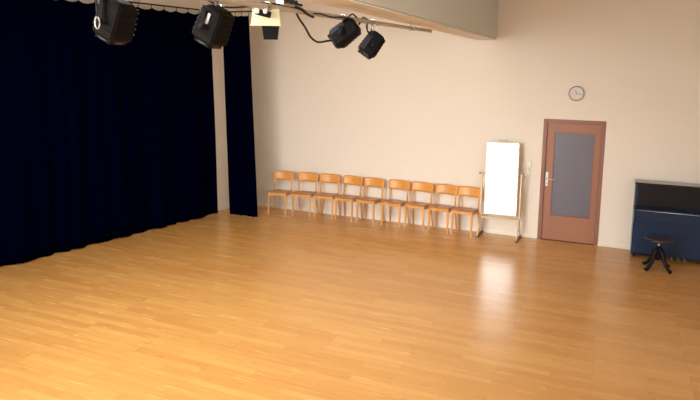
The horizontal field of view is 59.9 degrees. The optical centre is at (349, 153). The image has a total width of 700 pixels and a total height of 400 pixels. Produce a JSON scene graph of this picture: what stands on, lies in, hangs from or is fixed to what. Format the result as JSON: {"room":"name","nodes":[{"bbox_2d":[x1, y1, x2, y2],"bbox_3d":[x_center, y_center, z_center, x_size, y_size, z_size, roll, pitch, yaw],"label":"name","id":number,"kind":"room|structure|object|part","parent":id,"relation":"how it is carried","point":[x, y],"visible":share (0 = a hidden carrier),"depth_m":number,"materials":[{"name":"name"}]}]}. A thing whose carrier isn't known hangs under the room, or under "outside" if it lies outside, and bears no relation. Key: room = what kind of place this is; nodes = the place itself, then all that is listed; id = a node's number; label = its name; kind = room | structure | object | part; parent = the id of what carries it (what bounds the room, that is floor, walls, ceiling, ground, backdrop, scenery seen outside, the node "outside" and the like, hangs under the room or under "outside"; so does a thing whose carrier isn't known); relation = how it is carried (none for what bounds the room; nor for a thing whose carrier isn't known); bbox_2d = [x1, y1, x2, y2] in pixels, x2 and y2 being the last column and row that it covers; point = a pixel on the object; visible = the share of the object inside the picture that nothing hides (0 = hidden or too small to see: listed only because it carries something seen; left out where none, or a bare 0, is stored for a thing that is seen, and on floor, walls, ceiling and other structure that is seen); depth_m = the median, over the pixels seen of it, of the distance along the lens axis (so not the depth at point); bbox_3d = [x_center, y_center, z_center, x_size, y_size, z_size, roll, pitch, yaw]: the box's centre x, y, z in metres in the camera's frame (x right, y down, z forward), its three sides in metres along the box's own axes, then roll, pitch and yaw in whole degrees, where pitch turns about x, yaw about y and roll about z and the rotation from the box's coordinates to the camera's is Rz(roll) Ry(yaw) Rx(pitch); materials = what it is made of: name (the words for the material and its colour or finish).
{"room":"community hall","nodes":[
{"label":"community hall","id":0,"kind":"room"},
{"bbox_2d":[0,0,217,265],"bbox_3d":[-4.204,-0.421,9.200,0.142,3.844,5.840,6,10,34],"label":"stage curtain","id":1,"kind":"object","parent":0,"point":[100,141],"visible":0.95,"depth_m":9.52,"materials":[{"name":"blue fabric"}]},
{"bbox_2d":[67,0,242,207],"bbox_3d":[-6.075,-0.529,6.959,0.196,4.650,13.890,6,10,34],"label":"wall","id":2,"kind":"structure","parent":0,"point":[217,54],"depth_m":11.87,"materials":[{"name":"paint"}]},
{"bbox_2d":[218,205,228,210],"bbox_3d":[-4.095,1.393,9.981,0.016,0.062,6.716,6,10,34],"label":"baseboard","id":3,"kind":"structure","parent":2,"relation":"attached to","point":[227,206],"depth_m":12.20,"materials":[{"name":"white paint"}]},
{"bbox_2d":[0,206,699,399],"bbox_3d":[-0.939,2.205,5.089,15.000,0.100,13.582,4,9,23],"label":"floor","id":4,"kind":"structure","parent":0,"point":[222,305],"depth_m":7.00,"materials":[{"name":"brown wood"}]},
{"bbox_2d":[267,171,293,215],"bbox_3d":[-1.358,0.782,11.912,0.430,0.820,0.416,3,8,16],"label":"wooden chair","id":5,"kind":"object","parent":4,"relation":"on","point":[277,175],"visible":0.98,"depth_m":11.97,"materials":[{"name":"brown wood"}]},
{"bbox_3d":[-1.578,0.979,11.812,0.037,0.447,0.042,3,8,16],"label":"leg","id":6,"kind":"part","parent":5,"relation":"part of","materials":[{"name":"brown wood"}]},
{"bbox_3d":[-1.497,0.767,12.114,0.032,0.790,0.109,2,8,6],"label":"leg","id":7,"kind":"part","parent":5,"relation":"part of","materials":[{"name":"brown wood"}]},
{"bbox_3d":[-1.366,0.747,11.879,0.405,0.034,0.356,3,8,16],"label":"seat","id":8,"kind":"part","parent":5,"relation":"part of","materials":[{"name":"brown wood"}]},
{"bbox_3d":[-1.368,0.780,11.879,0.380,0.066,0.301,3,8,16],"label":"seat frame","id":9,"kind":"part","parent":5,"relation":"part of","materials":[{"name":"brown wood"}]},
{"bbox_3d":[-1.311,0.445,12.012,0.430,0.178,0.072,3,8,16],"label":"backrest","id":10,"kind":"part","parent":5,"relation":"part of","materials":[{"name":"brown wood"}]},
{"bbox_3d":[-1.247,0.997,11.716,0.037,0.447,0.042,3,8,16],"label":"leg","id":11,"kind":"part","parent":5,"relation":"part of","materials":[{"name":"brown wood"}]},
{"bbox_2d":[292,172,318,217],"bbox_3d":[-0.873,0.804,11.804,0.430,0.820,0.416,4,8,19],"label":"wooden chair","id":12,"kind":"object","parent":4,"relation":"on","point":[302,176],"visible":0.95,"depth_m":11.85,"materials":[{"name":"brown wood"}]},
{"bbox_3d":[-1.099,0.999,11.715,0.037,0.447,0.042,4,8,19],"label":"leg","id":13,"kind":"part","parent":12,"relation":"part of","materials":[{"name":"brown wood"}]},
{"bbox_3d":[-1.001,0.788,12.012,0.032,0.790,0.109,2,8,9],"label":"leg","id":14,"kind":"part","parent":12,"relation":"part of","materials":[{"name":"brown wood"}]},
{"bbox_3d":[-0.882,0.769,11.771,0.405,0.034,0.356,4,8,19],"label":"seat","id":15,"kind":"part","parent":12,"relation":"part of","materials":[{"name":"brown wood"}]},
{"bbox_3d":[-0.884,0.802,11.771,0.380,0.066,0.301,4,8,19],"label":"seat frame","id":16,"kind":"part","parent":12,"relation":"part of","materials":[{"name":"brown wood"}]},
{"bbox_3d":[-0.818,0.467,11.901,0.430,0.178,0.072,4,8,19],"label":"backrest","id":17,"kind":"part","parent":12,"relation":"part of","materials":[{"name":"brown wood"}]},
{"bbox_3d":[-0.773,1.020,11.602,0.037,0.447,0.042,4,8,19],"label":"leg","id":18,"kind":"part","parent":12,"relation":"part of","materials":[{"name":"brown wood"}]},
{"bbox_3d":[-0.643,0.811,11.889,0.032,0.790,0.109,5,9,29],"label":"leg","id":19,"kind":"part","parent":12,"relation":"part of","materials":[{"name":"brown wood"}]},
{"bbox_2d":[314,173,340,219],"bbox_3d":[-0.438,0.829,11.667,0.430,0.820,0.416,4,8,19],"label":"wooden chair","id":20,"kind":"object","parent":4,"relation":"on","point":[324,178],"visible":0.96,"depth_m":11.72,"materials":[{"name":"brown wood"}]},
{"bbox_3d":[-0.663,1.025,11.578,0.037,0.447,0.042,4,8,19],"label":"leg","id":21,"kind":"part","parent":20,"relation":"part of","materials":[{"name":"brown wood"}]},
{"bbox_3d":[-0.565,0.814,11.875,0.032,0.790,0.109,2,8,9],"label":"leg","id":22,"kind":"part","parent":20,"relation":"part of","materials":[{"name":"brown wood"}]},
{"bbox_3d":[-0.447,0.795,11.634,0.405,0.034,0.356,4,8,19],"label":"seat","id":23,"kind":"part","parent":20,"relation":"part of","materials":[{"name":"brown wood"}]},
{"bbox_3d":[-0.449,0.828,11.634,0.380,0.066,0.301,4,8,19],"label":"seat frame","id":24,"kind":"part","parent":20,"relation":"part of","materials":[{"name":"brown wood"}]},
{"bbox_3d":[-0.383,0.492,11.764,0.430,0.178,0.072,4,8,19],"label":"backrest","id":25,"kind":"part","parent":20,"relation":"part of","materials":[{"name":"brown wood"}]},
{"bbox_3d":[-0.338,1.045,11.466,0.037,0.447,0.042,4,8,19],"label":"leg","id":26,"kind":"part","parent":20,"relation":"part of","materials":[{"name":"brown wood"}]},
{"bbox_3d":[-0.208,0.836,11.752,0.032,0.790,0.109,5,9,29],"label":"leg","id":27,"kind":"part","parent":20,"relation":"part of","materials":[{"name":"brown wood"}]},
{"bbox_2d":[335,175,362,222],"bbox_3d":[-0.021,0.859,11.500,0.430,0.820,0.416,5,9,30],"label":"wooden chair","id":28,"kind":"object","parent":4,"relation":"on","point":[347,179],"visible":0.98,"depth_m":11.52,"materials":[{"name":"brown wood"}]},
{"bbox_3d":[-0.265,1.047,11.455,0.037,0.447,0.042,5,9,30],"label":"leg","id":29,"kind":"part","parent":28,"relation":"part of","materials":[{"name":"brown wood"}]},
{"bbox_3d":[-0.107,0.841,11.728,0.032,0.790,0.109,4,8,20],"label":"leg","id":30,"kind":"part","parent":28,"relation":"part of","materials":[{"name":"brown wood"}]},
{"bbox_3d":[-0.039,0.857,11.470,0.380,0.066,0.301,5,9,30],"label":"seat frame","id":31,"kind":"part","parent":28,"relation":"part of","materials":[{"name":"brown wood"}]},
{"bbox_3d":[-0.036,0.824,11.469,0.405,0.034,0.356,5,9,30],"label":"seat","id":32,"kind":"part","parent":28,"relation":"part of","materials":[{"name":"brown wood"}]},
{"bbox_3d":[0.033,1.076,11.283,0.037,0.447,0.042,5,9,30],"label":"leg","id":33,"kind":"part","parent":28,"relation":"part of","materials":[{"name":"brown wood"}]},
{"bbox_3d":[0.060,0.524,11.585,0.430,0.178,0.072,5,9,30],"label":"backrest","id":34,"kind":"part","parent":28,"relation":"part of","materials":[{"name":"brown wood"}]},
{"bbox_3d":[0.220,0.872,11.540,0.032,0.790,0.109,8,10,40],"label":"leg","id":35,"kind":"part","parent":28,"relation":"part of","materials":[{"name":"brown wood"}]},
{"bbox_2d":[356,177,384,225],"bbox_3d":[0.381,0.888,11.328,0.430,0.820,0.416,6,9,31],"label":"wooden chair","id":36,"kind":"object","parent":4,"relation":"on","point":[368,181],"visible":0.94,"depth_m":11.35,"materials":[{"name":"brown wood"}]},
{"bbox_3d":[0.136,1.077,11.288,0.037,0.447,0.042,6,9,31],"label":"leg","id":37,"kind":"part","parent":36,"relation":"part of","materials":[{"name":"brown wood"}]},
{"bbox_3d":[0.299,0.870,11.558,0.032,0.790,0.109,4,9,21],"label":"leg","id":38,"kind":"part","parent":36,"relation":"part of","materials":[{"name":"brown wood"}]},
{"bbox_3d":[0.366,0.853,11.298,0.405,0.034,0.356,6,9,31],"label":"seat","id":39,"kind":"part","parent":36,"relation":"part of","materials":[{"name":"brown wood"}]},
{"bbox_3d":[0.363,0.886,11.298,0.380,0.066,0.301,6,9,31],"label":"seat frame","id":40,"kind":"part","parent":36,"relation":"part of","materials":[{"name":"brown wood"}]},
{"bbox_3d":[0.430,1.105,11.111,0.037,0.447,0.042,6,9,31],"label":"leg","id":41,"kind":"part","parent":36,"relation":"part of","materials":[{"name":"brown wood"}]},
{"bbox_3d":[0.464,0.554,11.412,0.430,0.178,0.072,6,9,31],"label":"backrest","id":42,"kind":"part","parent":36,"relation":"part of","materials":[{"name":"brown wood"}]},
{"bbox_3d":[0.622,0.902,11.364,0.032,0.790,0.109,8,11,41],"label":"leg","id":43,"kind":"part","parent":36,"relation":"part of","materials":[{"name":"brown wood"}]},
{"bbox_2d":[381,179,409,228],"bbox_3d":[0.832,0.922,11.137,0.430,0.820,0.416,5,9,30],"label":"wooden chair","id":44,"kind":"object","parent":4,"relation":"on","point":[393,183],"visible":0.96,"depth_m":11.14,"materials":[{"name":"brown wood"}]},
{"bbox_3d":[0.589,1.110,11.092,0.037,0.447,0.042,5,9,30],"label":"leg","id":45,"kind":"part","parent":44,"relation":"part of","materials":[{"name":"brown wood"}]},
{"bbox_3d":[0.747,0.904,11.365,0.032,0.790,0.109,4,8,20],"label":"leg","id":46,"kind":"part","parent":44,"relation":"part of","materials":[{"name":"brown wood"}]},
{"bbox_3d":[0.818,0.887,11.106,0.405,0.034,0.356,5,9,30],"label":"seat","id":47,"kind":"part","parent":44,"relation":"part of","materials":[{"name":"brown wood"}]},
{"bbox_3d":[0.815,0.920,11.106,0.380,0.066,0.301,5,9,30],"label":"seat frame","id":48,"kind":"part","parent":44,"relation":"part of","materials":[{"name":"brown wood"}]},
{"bbox_3d":[0.913,0.587,11.222,0.430,0.178,0.072,5,9,30],"label":"backrest","id":49,"kind":"part","parent":44,"relation":"part of","materials":[{"name":"brown wood"}]},
{"bbox_3d":[0.886,1.139,10.920,0.037,0.447,0.042,5,9,30],"label":"leg","id":50,"kind":"part","parent":44,"relation":"part of","materials":[{"name":"brown wood"}]},
{"bbox_3d":[1.074,0.935,11.176,0.032,0.790,0.109,8,10,40],"label":"leg","id":51,"kind":"part","parent":44,"relation":"part of","materials":[{"name":"brown wood"}]},
{"bbox_2d":[404,181,433,231],"bbox_3d":[1.244,0.952,10.961,0.430,0.820,0.416,6,9,31],"label":"wooden chair","id":52,"kind":"object","parent":4,"relation":"on","point":[416,186],"visible":0.98,"depth_m":10.98,"materials":[{"name":"brown wood"}]},
{"bbox_3d":[0.999,1.140,10.921,0.037,0.447,0.042,6,9,31],"label":"leg","id":53,"kind":"part","parent":52,"relation":"part of","materials":[{"name":"brown wood"}]},
{"bbox_3d":[1.162,0.934,11.191,0.032,0.790,0.109,4,9,21],"label":"leg","id":54,"kind":"part","parent":52,"relation":"part of","materials":[{"name":"brown wood"}]},
{"bbox_3d":[1.229,0.917,10.931,0.405,0.034,0.356,6,9,31],"label":"seat","id":55,"kind":"part","parent":52,"relation":"part of","materials":[{"name":"brown wood"}]},
{"bbox_3d":[1.226,0.950,10.931,0.380,0.066,0.301,6,9,31],"label":"seat frame","id":56,"kind":"part","parent":52,"relation":"part of","materials":[{"name":"brown wood"}]},
{"bbox_3d":[1.327,0.617,11.045,0.430,0.178,0.072,6,9,31],"label":"backrest","id":57,"kind":"part","parent":52,"relation":"part of","materials":[{"name":"brown wood"}]},
{"bbox_3d":[1.293,1.169,10.743,0.037,0.447,0.042,6,9,31],"label":"leg","id":58,"kind":"part","parent":52,"relation":"part of","materials":[{"name":"brown wood"}]},
{"bbox_3d":[1.485,0.966,10.997,0.032,0.790,0.109,8,11,41],"label":"leg","id":59,"kind":"part","parent":52,"relation":"part of","materials":[{"name":"brown wood"}]},
{"bbox_2d":[427,184,457,234],"bbox_3d":[1.646,0.983,10.779,0.430,0.820,0.416,6,9,32],"label":"wooden chair","id":60,"kind":"object","parent":4,"relation":"on","point":[449,189],"visible":0.93,"depth_m":10.78,"materials":[{"name":"brown wood"}]},
{"bbox_3d":[1.400,1.171,10.742,0.037,0.447,0.042,6,9,32],"label":"leg","id":61,"kind":"part","parent":60,"relation":"part of","materials":[{"name":"brown wood"}]},
{"bbox_3d":[1.569,0.965,11.010,0.032,0.790,0.109,4,9,22],"label":"leg","id":62,"kind":"part","parent":60,"relation":"part of","materials":[{"name":"brown wood"}]},
{"bbox_3d":[1.631,0.948,10.748,0.405,0.034,0.356,6,9,32],"label":"seat","id":63,"kind":"part","parent":60,"relation":"part of","materials":[{"name":"brown wood"}]},
{"bbox_3d":[1.628,0.981,10.749,0.380,0.066,0.301,6,9,32],"label":"seat frame","id":64,"kind":"part","parent":60,"relation":"part of","materials":[{"name":"brown wood"}]},
{"bbox_3d":[1.732,0.649,10.861,0.430,0.178,0.072,6,9,32],"label":"backrest","id":65,"kind":"part","parent":60,"relation":"part of","materials":[{"name":"brown wood"}]},
{"bbox_3d":[1.692,1.200,10.560,0.037,0.447,0.042,6,9,32],"label":"leg","id":66,"kind":"part","parent":60,"relation":"part of","materials":[{"name":"brown wood"}]},
{"bbox_3d":[1.889,0.998,10.810,0.032,0.790,0.109,8,11,42],"label":"leg","id":67,"kind":"part","parent":60,"relation":"part of","materials":[{"name":"brown wood"}]},
{"bbox_2d":[450,186,480,237],"bbox_3d":[2.017,1.016,10.584,0.430,0.820,0.416,6,9,31],"label":"wooden chair","id":68,"kind":"object","parent":4,"relation":"on","point":[467,191],"visible":0.98,"depth_m":10.58,"materials":[{"name":"brown wood"}]},
{"bbox_3d":[1.772,1.204,10.543,0.037,0.447,0.042,6,9,31],"label":"leg","id":69,"kind":"part","parent":68,"relation":"part of","materials":[{"name":"brown wood"}]},
{"bbox_3d":[1.936,0.998,10.814,0.032,0.790,0.109,4,9,21],"label":"leg","id":70,"kind":"part","parent":68,"relation":"part of","materials":[{"name":"brown wood"}]},
{"bbox_3d":[2.002,0.981,10.553,0.405,0.034,0.356,6,9,31],"label":"seat","id":71,"kind":"part","parent":68,"relation":"part of","materials":[{"name":"brown wood"}]},
{"bbox_3d":[1.999,1.014,10.553,0.380,0.066,0.301,6,9,31],"label":"seat frame","id":72,"kind":"part","parent":68,"relation":"part of","materials":[{"name":"brown wood"}]},
{"bbox_3d":[2.100,0.681,10.667,0.430,0.178,0.072,6,9,31],"label":"backrest","id":73,"kind":"part","parent":68,"relation":"part of","materials":[{"name":"brown wood"}]},
{"bbox_3d":[2.067,1.233,10.366,0.037,0.447,0.042,6,9,31],"label":"leg","id":74,"kind":"part","parent":68,"relation":"part of","materials":[{"name":"brown wood"}]},
{"bbox_3d":[2.259,1.030,10.619,0.032,0.790,0.109,8,11,41],"label":"leg","id":75,"kind":"part","parent":68,"relation":"part of","materials":[{"name":"brown wood"}]},
{"bbox_2d":[476,139,524,242],"bbox_3d":[2.566,0.616,10.344,0.772,1.687,0.390,5,9,25],"label":"mirror","id":76,"kind":"object","parent":4,"relation":"on","point":[501,173],"visible":1,"depth_m":10.32,"materials":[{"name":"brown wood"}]},
{"bbox_3d":[2.274,0.735,10.521,0.030,0.855,0.034,5,9,25],"label":"post","id":77,"kind":"part","parent":76,"relation":"part of","materials":[{"name":"brown wood"}]},
{"bbox_3d":[2.576,0.440,10.330,0.590,1.238,0.177,5,9,25],"label":"mirror frame","id":78,"kind":"part","parent":76,"relation":"part of","materials":[{"name":"brown wood"}]},
{"bbox_2d":[485,143,518,214],"bbox_3d":[2.574,0.440,10.327,0.557,1.204,0.155,5,9,25],"label":"mirror glass","id":79,"kind":"object","parent":76,"relation":"attached to","point":[502,159],"depth_m":10.32,"materials":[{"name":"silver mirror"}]},
{"bbox_3d":[2.600,-0.170,10.319,0.560,0.040,0.036,5,9,25],"label":"rail","id":80,"kind":"part","parent":76,"relation":"part of","materials":[{"name":"gold metal"}]},
{"bbox_3d":[2.871,0.782,10.243,0.030,0.855,0.034,5,9,25],"label":"post","id":81,"kind":"part","parent":76,"relation":"part of","materials":[{"name":"brown wood"}]},
{"bbox_2d":[642,235,673,273],"bbox_3d":[4.482,1.464,8.838,0.386,0.469,0.386,4,9,23],"label":"stool","id":82,"kind":"object","parent":4,"relation":"on","point":[657,253],"visible":1,"depth_m":8.78,"materials":[{"name":"brown wood"}]},
{"bbox_3d":[4.432,1.515,8.956,0.076,0.334,0.230,-3,9,-24],"label":"leg","id":83,"kind":"part","parent":82,"relation":"part of","materials":[{"name":"black wood"}]},
{"bbox_3d":[4.370,1.536,8.799,0.230,0.334,0.076,-3,9,-24],"label":"leg","id":84,"kind":"part","parent":82,"relation":"part of","materials":[{"name":"black wood"}]},
{"bbox_3d":[4.485,1.252,8.808,0.386,0.039,0.386,4,9,23],"label":"seat","id":85,"kind":"part","parent":82,"relation":"part of","materials":[{"name":"brown wood"}]},
{"bbox_3d":[4.530,1.547,8.737,0.202,0.334,0.195,4,9,23],"label":"leg","id":86,"kind":"part","parent":82,"relation":"part of","materials":[{"name":"black wood"}]},
{"bbox_2d":[630,179,699,262],"bbox_3d":[5.107,1.072,9.221,1.504,1.170,0.535,4,9,23],"label":"upright piano","id":87,"kind":"object","parent":4,"relation":"on","point":[664,208],"visible":1,"depth_m":9.20,"materials":[{"name":"blue wood"}]},
{"bbox_3d":[4.444,1.010,9.501,0.035,1.095,0.535,4,9,23],"label":"panel","id":88,"kind":"part","parent":87,"relation":"part of","materials":[{"name":"wood"}]},
{"bbox_3d":[5.047,1.321,9.121,1.410,0.530,0.025,4,9,23],"label":"panel","id":89,"kind":"part","parent":87,"relation":"part of","materials":[{"name":"wood"}]},
{"bbox_3d":[5.117,1.578,9.331,1.410,0.035,0.390,4,9,23],"label":"rail","id":90,"kind":"part","parent":87,"relation":"part of","materials":[{"name":"wood"}]},
{"bbox_3d":[5.157,0.492,9.237,1.504,0.024,0.325,4,9,23],"label":"lid","id":91,"kind":"part","parent":87,"relation":"part of","materials":[{"name":"wood"}]},
{"bbox_3d":[5.053,0.895,9.062,1.408,0.070,0.225,4,9,23],"label":"key lid","id":92,"kind":"part","parent":87,"relation":"part of","materials":[{"name":"wood"}]},
{"bbox_3d":[5.103,0.690,9.144,1.410,0.345,0.025,4,9,23],"label":"panel","id":93,"kind":"part","parent":87,"relation":"part of","materials":[{"name":"black wood"}]},
{"bbox_2d":[243,0,699,245],"bbox_3d":[3.077,-0.864,10.283,12.100,4.650,0.200,4,9,23],"label":"wall","id":94,"kind":"structure","parent":0,"point":[427,107],"depth_m":10.56,"materials":[{"name":"paint"}]},
{"bbox_2d":[257,203,629,249],"bbox_3d":[3.088,1.427,10.467,11.514,0.062,0.014,4,9,23],"label":"baseboard","id":95,"kind":"structure","parent":94,"relation":"attached to","point":[258,204],"depth_m":11.11,"materials":[{"name":"white paint"}]},
{"bbox_2d":[525,161,531,172],"bbox_3d":[3.032,0.238,10.323,0.090,0.215,0.030,4,9,23],"label":"light switch","id":96,"kind":"object","parent":94,"relation":"attached to","point":[528,169],"visible":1,"depth_m":10.32,"materials":[{"name":"beige plastic"}]},
{"bbox_2d":[537,119,606,245],"bbox_3d":[3.691,0.471,10.151,0.963,2.060,0.238,4,9,23],"label":"door","id":97,"kind":"structure","parent":94,"relation":"in","point":[572,162],"depth_m":10.11,"materials":[{"name":"paint"}]},
{"bbox_3d":[3.321,0.436,10.252,0.042,0.240,0.010,4,9,23],"label":"handle plate","id":98,"kind":"part","parent":97,"relation":"part of","materials":[{"name":"silver metal"}]},
{"bbox_3d":[3.696,0.371,10.108,0.631,1.420,0.008,4,9,23],"label":"glass panel","id":99,"kind":"part","parent":97,"relation":"part of","materials":[{"name":"grey glass"}]},
{"bbox_2d":[569,86,583,100],"bbox_3d":[3.680,-0.968,9.874,0.240,0.240,0.041,4,9,23],"label":"wall clock","id":100,"kind":"object","parent":94,"relation":"attached to","point":[576,93],"visible":1,"depth_m":9.86,"materials":[{"name":"beige plastic"}]},
{"bbox_3d":[-0.871,-2.549,4.424,15.000,0.200,13.582,4,9,23],"label":"ceiling","id":101,"kind":"structure","parent":0,"visible":0},
{"bbox_2d":[131,0,199,9],"bbox_3d":[-4.159,-2.713,8.892,0.024,0.805,6.068,6,10,34],"label":"rail","id":102,"kind":"object","parent":101,"relation":"hanging from","point":[139,2],"visible":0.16,"depth_m":10.36,"materials":[{"name":"black metal"}]},
{"bbox_2d":[222,0,251,12],"bbox_3d":[-2.107,-2.993,11.131,0.770,0.815,0.024,4,9,23],"label":"rail","id":103,"kind":"object","parent":101,"relation":"hanging from","point":[250,0],"visible":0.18,"depth_m":11.13,"materials":[{"name":"black metal"}]},
{"bbox_2d":[223,12,257,216],"bbox_3d":[-2.073,-0.694,11.427,0.742,3.828,0.091,4,9,23],"label":"curtain","id":104,"kind":"object","parent":103,"relation":"hanging from","point":[237,56],"visible":0.95,"depth_m":11.43,"materials":[{"name":"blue fabric"}]},
{"bbox_2d":[306,0,498,39],"bbox_3d":[-0.253,-1.771,4.314,0.339,1.292,13.082,4,9,23],"label":"ceiling beam","id":105,"kind":"structure","parent":101,"relation":"attached to","point":[472,19],"depth_m":7.00,"materials":[{"name":"paint"}]},
{"bbox_2d":[203,0,431,32],"bbox_3d":[-0.350,-1.038,4.373,0.068,0.204,6.735,4,9,23],"label":"pipe","id":106,"kind":"object","parent":105,"relation":"hanging from","point":[253,4],"visible":0.88,"depth_m":4.44,"materials":[{"name":"beige"}]},
{"bbox_2d":[92,0,138,45],"bbox_3d":[-1.138,-0.624,2.593,0.188,0.308,0.570,4,9,23],"label":"lamp","id":107,"kind":"object","parent":106,"relation":"hanging from","point":[114,23],"visible":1,"depth_m":2.71,"materials":[{"name":"black metal"}]},
{"bbox_3d":[-1.100,-0.523,2.795,0.102,0.052,0.106,4,9,23],"label":"gel frame","id":108,"kind":"part","parent":107,"relation":"part of","materials":[{"name":"black metal"}]},
{"bbox_2d":[192,0,234,48],"bbox_3d":[-0.773,-0.751,3.450,0.218,0.312,0.230,4,9,23],"label":"lamp","id":109,"kind":"object","parent":106,"relation":"hanging from","point":[212,29],"visible":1,"depth_m":3.39,"materials":[{"name":"black metal"}]},
{"bbox_3d":[-0.823,-0.697,3.372,0.036,0.036,0.034,4,9,23],"label":"tilt knob","id":110,"kind":"part","parent":109,"relation":"part of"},
{"bbox_3d":[-0.816,-0.630,3.487,0.117,0.062,0.122,4,9,23],"label":"gel frame","id":111,"kind":"part","parent":109,"relation":"part of","materials":[{"name":"black metal"}]},
{"bbox_2d":[208,1,279,7],"bbox_3d":[-0.741,-0.885,3.506,0.032,0.085,1.311,4,9,23],"label":"power cable","id":112,"kind":"object","parent":106,"relation":"attached to","point":[208,1],"visible":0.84,"depth_m":3.66,"materials":[{"name":"black rubber"}]},
{"bbox_2d":[250,1,281,39],"bbox_3d":[-0.551,-0.866,3.969,0.200,0.243,0.112,1,8,0],"label":"lamp","id":113,"kind":"object","parent":106,"relation":"attached to","point":[269,19],"visible":0.85,"depth_m":3.96,"materials":[{"name":"beige metal"}]},
{"bbox_2d":[276,0,302,6],"bbox_3d":[-0.413,-1.031,4.189,0.089,0.044,0.238,4,9,23],"label":"box","id":114,"kind":"object","parent":106,"relation":"attached to","point":[288,3],"visible":0.91,"depth_m":4.14,"materials":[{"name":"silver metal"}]},
{"bbox_2d":[291,6,313,17],"bbox_3d":[-0.332,-1.014,4.360,0.037,0.069,0.324,5,9,25],"label":"power cable","id":115,"kind":"object","parent":106,"relation":"attached to","point":[295,7],"visible":0.98,"depth_m":4.33,"materials":[{"name":"black rubber"}]},
{"bbox_2d":[296,13,361,48],"bbox_3d":[-0.193,-0.970,4.735,0.287,0.286,0.993,4,9,23],"label":"lamp","id":116,"kind":"object","parent":106,"relation":"hanging from","point":[348,30],"visible":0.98,"depth_m":5.00,"materials":[{"name":"black metal"}]},
{"bbox_2d":[313,13,345,17],"bbox_3d":[-0.128,-1.086,4.833,0.012,0.028,0.721,4,9,23],"label":"power cable","id":117,"kind":"object","parent":106,"relation":"attached to","point":[313,13],"visible":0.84,"depth_m":4.76,"materials":[{"name":"black rubber"}]},
{"bbox_2d":[349,13,384,59],"bbox_3d":[0.108,-1.042,5.481,0.261,0.383,0.681,4,9,23],"label":"lamp","id":118,"kind":"object","parent":106,"relation":"hanging from","point":[372,43],"visible":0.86,"depth_m":5.62,"materials":[{"name":"black metal"}]}
]}

